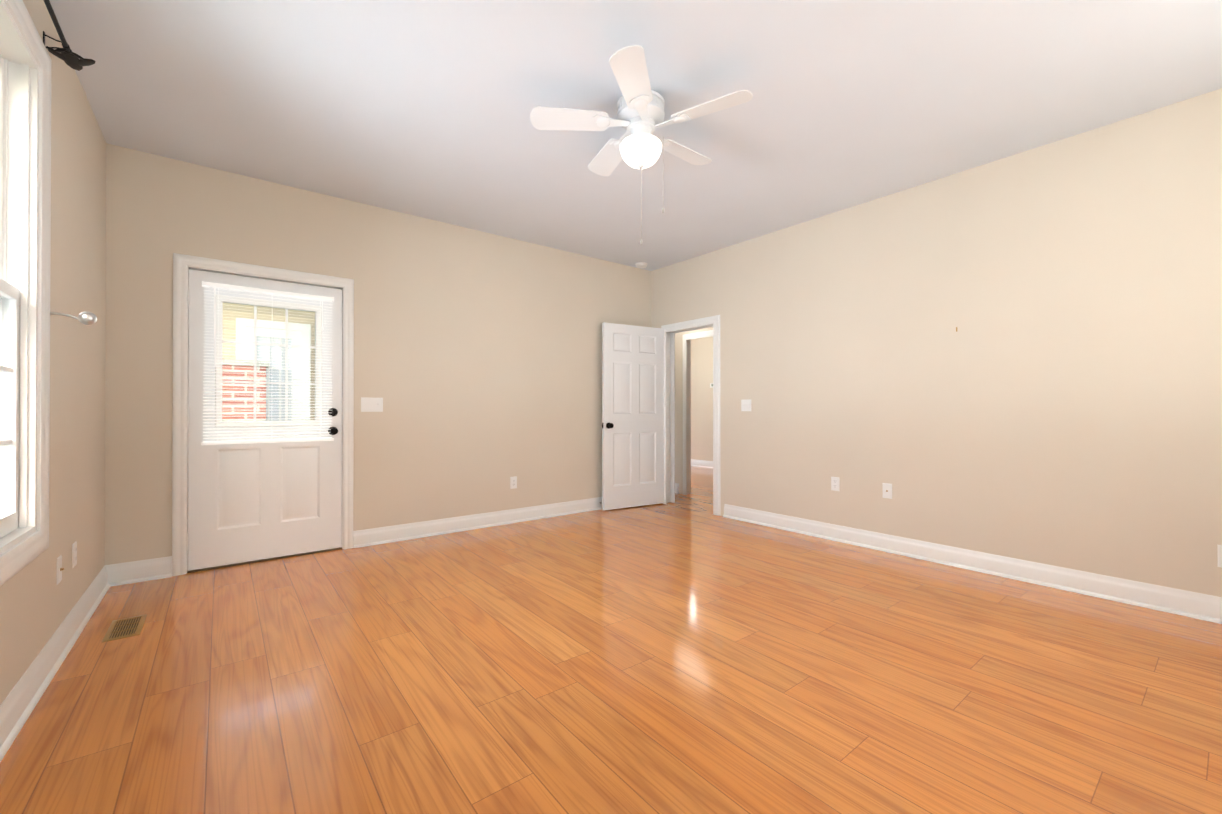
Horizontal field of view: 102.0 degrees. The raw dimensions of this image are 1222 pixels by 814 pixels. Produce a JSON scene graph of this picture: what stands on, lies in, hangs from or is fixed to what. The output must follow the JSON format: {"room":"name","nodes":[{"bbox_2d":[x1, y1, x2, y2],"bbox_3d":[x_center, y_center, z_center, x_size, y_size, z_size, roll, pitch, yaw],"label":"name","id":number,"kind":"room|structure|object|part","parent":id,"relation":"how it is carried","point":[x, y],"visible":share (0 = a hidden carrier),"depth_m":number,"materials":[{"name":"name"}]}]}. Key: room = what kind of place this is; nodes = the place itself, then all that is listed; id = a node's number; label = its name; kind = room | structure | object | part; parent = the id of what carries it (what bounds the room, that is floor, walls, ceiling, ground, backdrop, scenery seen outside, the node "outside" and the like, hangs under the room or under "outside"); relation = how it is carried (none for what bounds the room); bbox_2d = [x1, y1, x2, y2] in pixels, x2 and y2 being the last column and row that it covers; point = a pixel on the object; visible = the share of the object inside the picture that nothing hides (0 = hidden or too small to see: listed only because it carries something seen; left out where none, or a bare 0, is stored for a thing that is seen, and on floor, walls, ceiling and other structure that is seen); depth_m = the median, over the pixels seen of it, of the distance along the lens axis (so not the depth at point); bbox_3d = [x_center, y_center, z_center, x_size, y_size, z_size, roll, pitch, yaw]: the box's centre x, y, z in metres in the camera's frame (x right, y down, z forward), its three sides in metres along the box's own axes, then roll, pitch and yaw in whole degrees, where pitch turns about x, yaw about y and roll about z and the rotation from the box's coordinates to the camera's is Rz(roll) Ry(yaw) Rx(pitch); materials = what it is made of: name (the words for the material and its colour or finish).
{"room":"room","nodes":[
{"label":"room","id":0,"kind":"room"},
{"bbox_2d":[0,0,105,704],"bbox_3d":[-1.663,-0.272,1.083,0.150,2.740,5.210,0,0,-38],"label":"wall","id":1,"kind":"structure","parent":0,"point":[37,604],"depth_m":2.33,"materials":[{"name":"paint"}]},
{"bbox_2d":[0,0,50,585],"bbox_3d":[-1.990,-0.425,1.513,0.168,1.990,1.130,0,0,-38],"label":"window","id":2,"kind":"structure","parent":1,"relation":"in","point":[20,158],"depth_m":1.88,"materials":[{"name":"white wood"}]},
{"bbox_3d":[-2.000,-0.435,1.506,0.046,1.662,0.828,0,0,-38],"label":"glass","id":3,"kind":"part","parent":2,"relation":"part of","materials":[{"name":"clear glass"}]},
{"bbox_3d":[-2.000,-0.425,1.506,0.076,1.765,0.902,0,0,-38],"label":"left window sashes","id":4,"kind":"part","parent":2,"relation":"part of","materials":[{"name":"white wood"}]},
{"bbox_2d":[0,564,115,761],"bbox_3d":[-1.584,1.034,1.121,0.028,0.130,4.940,0,0,-38],"label":"baseboard","id":5,"kind":"structure","parent":1,"relation":"attached to","point":[22,699],"depth_m":1.99,"materials":[{"name":"white wood"}]},
{"bbox_2d":[56,555,63,584],"bbox_3d":[-2.430,0.718,2.187,0.016,0.115,0.070,0,0,-38],"label":"outlet","id":6,"kind":"object","parent":1,"relation":"attached to","point":[59,568],"visible":1,"depth_m":2.17,"materials":[{"name":"white plastic"}]},
{"bbox_2d":[43,0,95,70],"bbox_3d":[-1.819,-1.465,1.506,0.156,0.070,1.647,0,0,-38],"label":"curtain rod","id":7,"kind":"object","parent":1,"relation":"attached to","point":[69,57],"visible":0.92,"depth_m":2.04,"materials":[{"name":"black metal"}]},
{"bbox_2d":[50,311,96,324],"bbox_3d":[-2.237,-0.374,2.052,0.160,0.062,0.048,0,0,-25],"label":"curtain holdback","id":8,"kind":"object","parent":1,"relation":"attached to","point":[87,318],"visible":0.79,"depth_m":2.06,"materials":[{"name":"silver metal"}]},
{"bbox_2d":[72,541,76,567],"bbox_3d":[-2.613,0.719,2.412,0.008,0.115,0.070,0,0,-38],"label":"outlet","id":9,"kind":"object","parent":1,"relation":"attached to","point":[74,553],"visible":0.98,"depth_m":2.40,"materials":[{"name":"white plastic"}]},
{"bbox_2d":[105,143,650,564],"bbox_3d":[-1.321,-0.252,4.574,4.710,2.750,0.150,0,0,-38],"label":"wall","id":10,"kind":"structure","parent":0,"point":[477,361],"depth_m":4.14,"materials":[{"name":"paint"}]},
{"bbox_2d":[110,556,171,585],"bbox_3d":[-2.981,1.042,3.147,0.281,0.130,0.028,0,0,-38],"label":"baseboard","id":11,"kind":"structure","parent":10,"relation":"attached to","point":[156,568],"depth_m":3.15,"materials":[{"name":"white wood"}]},
{"bbox_2d":[172,253,353,575],"bbox_3d":[-2.509,0.050,3.644,1.071,2.118,0.198,0,0,-38],"label":"door frame","id":12,"kind":"structure","parent":10,"relation":"attached to","point":[181,262],"depth_m":3.35,"materials":[{"name":"white wood"}]},
{"bbox_2d":[187,270,341,570],"bbox_3d":[-2.483,0.088,3.605,0.926,2.014,0.179,0,0,-38],"label":"exterior door","id":13,"kind":"structure","parent":10,"relation":"in","point":[247,502],"depth_m":3.55,"materials":[{"name":"white wood"}]},
{"bbox_3d":[-2.834,0.084,3.311,0.011,1.725,0.042,0,0,-38],"label":"exterior door hinges","id":14,"kind":"part","parent":13,"relation":"part of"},
{"bbox_2d":[201,281,333,444],"bbox_3d":[-2.450,-0.293,3.575,0.786,1.103,0.043,0,0,-38],"label":"door blind","id":15,"kind":"object","parent":13,"relation":"attached to","point":[259,291],"visible":0.79,"depth_m":3.56,"materials":[{"name":"white plastic"}]},
{"bbox_3d":[-2.480,-0.315,3.609,0.639,0.910,0.069,0,0,-38],"label":"lite frame","id":16,"kind":"part","parent":13,"relation":"part of","materials":[{"name":"white plastic"}]},
{"bbox_3d":[-2.480,-0.315,3.609,0.611,0.882,0.004,0,0,-38],"label":"glass","id":17,"kind":"part","parent":13,"relation":"part of","materials":[{"name":"clear glass"}]},
{"bbox_3d":[-2.157,0.113,3.862,0.097,0.211,0.179,0,0,-38],"label":"exterior door hardware","id":18,"kind":"part","parent":13,"relation":"part of","materials":[{"name":"black metal"}]},
{"bbox_2d":[361,397,382,411],"bbox_3d":[-1.925,-0.019,3.991,0.163,0.115,0.016,0,0,-38],"label":"light switch","id":19,"kind":"object","parent":10,"relation":"attached to","point":[370,404],"visible":1,"depth_m":3.99,"materials":[{"name":"white plastic"}]},
{"bbox_2d":[353,497,601,547],"bbox_3d":[-0.763,1.049,4.881,3.206,0.130,0.050,0,0,-38],"label":"baseboard","id":20,"kind":"structure","parent":10,"relation":"attached to","point":[388,534],"depth_m":4.47,"materials":[{"name":"white wood"}]},
{"bbox_2d":[510,476,516,488],"bbox_3d":[-0.938,0.729,4.771,0.070,0.115,0.008,0,0,-38],"label":"outlet","id":21,"kind":"object","parent":10,"relation":"attached to","point":[513,482],"visible":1,"depth_m":4.77,"materials":[{"name":"white plastic"}]},
{"bbox_2d":[0,466,1221,813],"bbox_3d":[0.253,1.215,4.962,7.970,0.200,8.940,0,0,-38],"label":"floor","id":22,"kind":"structure","parent":0,"point":[666,658],"depth_m":1.94,"materials":[{"name":"laminate"}]},
{"bbox_2d":[102,614,146,641],"bbox_3d":[-2.426,1.101,2.472,0.130,0.005,0.295,0,0,-38],"label":"floor vent","id":23,"kind":"object","parent":22,"relation":"in","point":[124,628],"visible":1,"depth_m":2.46,"materials":[{"name":"gold metal"}]},
{"bbox_2d":[49,0,1221,270],"bbox_3d":[0.186,-1.735,2.547,4.860,0.200,5.210,0,0,-38],"label":"ceiling","id":24,"kind":"structure","parent":0,"point":[421,108],"depth_m":2.57,"materials":[{"name":"paint"}]},
{"bbox_2d":[635,262,646,267],"bbox_3d":[0.345,-1.602,5.607,0.136,0.040,0.136,0,0,-38],"label":"smoke detector","id":25,"kind":"object","parent":24,"relation":"attached to","point":[641,264],"visible":1,"depth_m":5.56,"materials":[{"name":"white plastic"}]},
{"bbox_2d":[530,45,752,243],"bbox_3d":[0.172,-1.265,2.636,1.087,0.740,1.102,0,0,-38],"label":"ceiling fan","id":26,"kind":"object","parent":24,"relation":"hanging from","point":[640,117],"visible":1,"depth_m":2.53,"materials":[{"name":"white painted metal"},{"name":"white painted wood"},{"name":"frosted glass"}]},
{"bbox_3d":[0.158,-1.328,2.606,0.222,0.115,0.222,0,0,-38],"label":"lamp shade","id":27,"kind":"part","parent":26,"relation":"part of","materials":[{"name":"white glass"}]},
{"bbox_2d":[675,327,712,493],"bbox_3d":[1.613,-0.098,5.575,0.120,2.450,3.130,0,0,-38],"label":"wall","id":28,"kind":"structure","parent":0,"point":[679,408],"depth_m":6.40,"materials":[{"name":"paint"}]},
{"bbox_2d":[675,483,678,493],"bbox_3d":[0.778,1.056,6.510,0.028,0.130,0.299,0,0,-38],"label":"trim","id":29,"kind":"structure","parent":28,"relation":"attached to","point":[676,484],"depth_m":6.41,"materials":[{"name":"white wood"}]},
{"bbox_2d":[683,330,712,494],"bbox_3d":[1.230,0.094,6.049,0.139,2.050,0.850,0,0,-38],"label":"trim","id":30,"kind":"structure","parent":28,"relation":"attached to","point":[688,462],"depth_m":6.33,"materials":[{"name":"white wood"}]},
{"bbox_2d":[691,337,712,460],"bbox_3d":[2.549,-0.091,8.395,0.120,2.440,6.400,0,0,-38],"label":"wall","id":31,"kind":"structure","parent":0,"point":[701,400],"depth_m":9.34,"materials":[{"name":"paint"}]},
{"bbox_2d":[651,88,1221,596],"bbox_3d":[2.057,-0.254,3.996,0.120,2.750,4.940,0,0,-38],"label":"wall","id":32,"kind":"structure","parent":0,"point":[1017,356],"depth_m":3.23,"materials":[{"name":"paint"}]},
{"bbox_2d":[602,322,663,509],"bbox_3d":[0.261,0.100,5.511,0.830,2.010,0.169,0,0,-31],"label":"interior door","id":33,"kind":"structure","parent":32,"relation":"in","point":[632,415],"depth_m":5.48,"materials":[{"name":"white wood"}]},
{"bbox_2d":[661,315,720,515],"bbox_3d":[0.903,0.084,5.458,0.156,2.065,0.867,0,0,-38],"label":"door frame","id":34,"kind":"structure","parent":32,"relation":"attached to","point":[713,322],"depth_m":5.68,"materials":[{"name":"white wood"}]},
{"bbox_2d":[741,399,750,410],"bbox_3d":[1.316,-0.016,4.825,0.016,0.115,0.117,0,0,-38],"label":"light switch","id":35,"kind":"object","parent":32,"relation":"attached to","point":[746,405],"visible":1,"depth_m":4.82,"materials":[{"name":"white plastic"}]},
{"bbox_2d":[831,477,839,490],"bbox_3d":[1.870,0.641,4.125,0.008,0.115,0.070,0,0,-38],"label":"outlet","id":36,"kind":"object","parent":32,"relation":"attached to","point":[835,483],"visible":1,"depth_m":4.12,"materials":[{"name":"white plastic"}]},
{"bbox_2d":[882,483,891,498],"bbox_3d":[2.120,0.645,3.801,0.016,0.115,0.070,0,0,-38],"label":"outlet","id":37,"kind":"object","parent":32,"relation":"attached to","point":[887,489],"visible":1,"depth_m":3.80,"materials":[{"name":"white plastic"}]},
{"bbox_2d":[723,504,1221,623],"bbox_3d":[2.328,1.044,3.527,0.028,0.130,3.816,0,0,-38],"label":"baseboard","id":38,"kind":"structure","parent":32,"relation":"attached to","point":[1196,605],"depth_m":3.19,"materials":[{"name":"white wood"}]},
{"bbox_2d":[1217,544,1221,567],"bbox_3d":[3.139,0.764,2.515,0.008,0.115,0.070,0,0,-38],"label":"outlet","id":39,"kind":"object","parent":32,"relation":"attached to","point":[1219,552],"visible":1,"depth_m":2.54,"materials":[{"name":"white plastic"}]},
{"label":"outside","id":40,"kind":"structure","parent":0,"visible":0},
{"bbox_3d":[-2.353,1.258,5.658,4.760,0.220,2.820,0,0,-38],"label":"ground","id":41,"kind":"structure","parent":40,"visible":0},
{"bbox_2d":[222,359,269,420],"bbox_3d":[-4.476,0.320,5.052,1.610,1.650,0.310,0,0,-38],"label":"brick pier","id":42,"kind":"structure","parent":41,"relation":"on","point":[244,406],"depth_m":5.31,"materials":[{"name":"brick"}]},
{"bbox_2d":[222,303,314,420],"bbox_3d":[-3.316,-0.014,6.369,5.200,2.330,0.220,0,0,-38],"label":"siding","id":43,"kind":"object","parent":41,"relation":"on","point":[279,335],"depth_m":5.81,"materials":[{"name":"white"}]}
]}

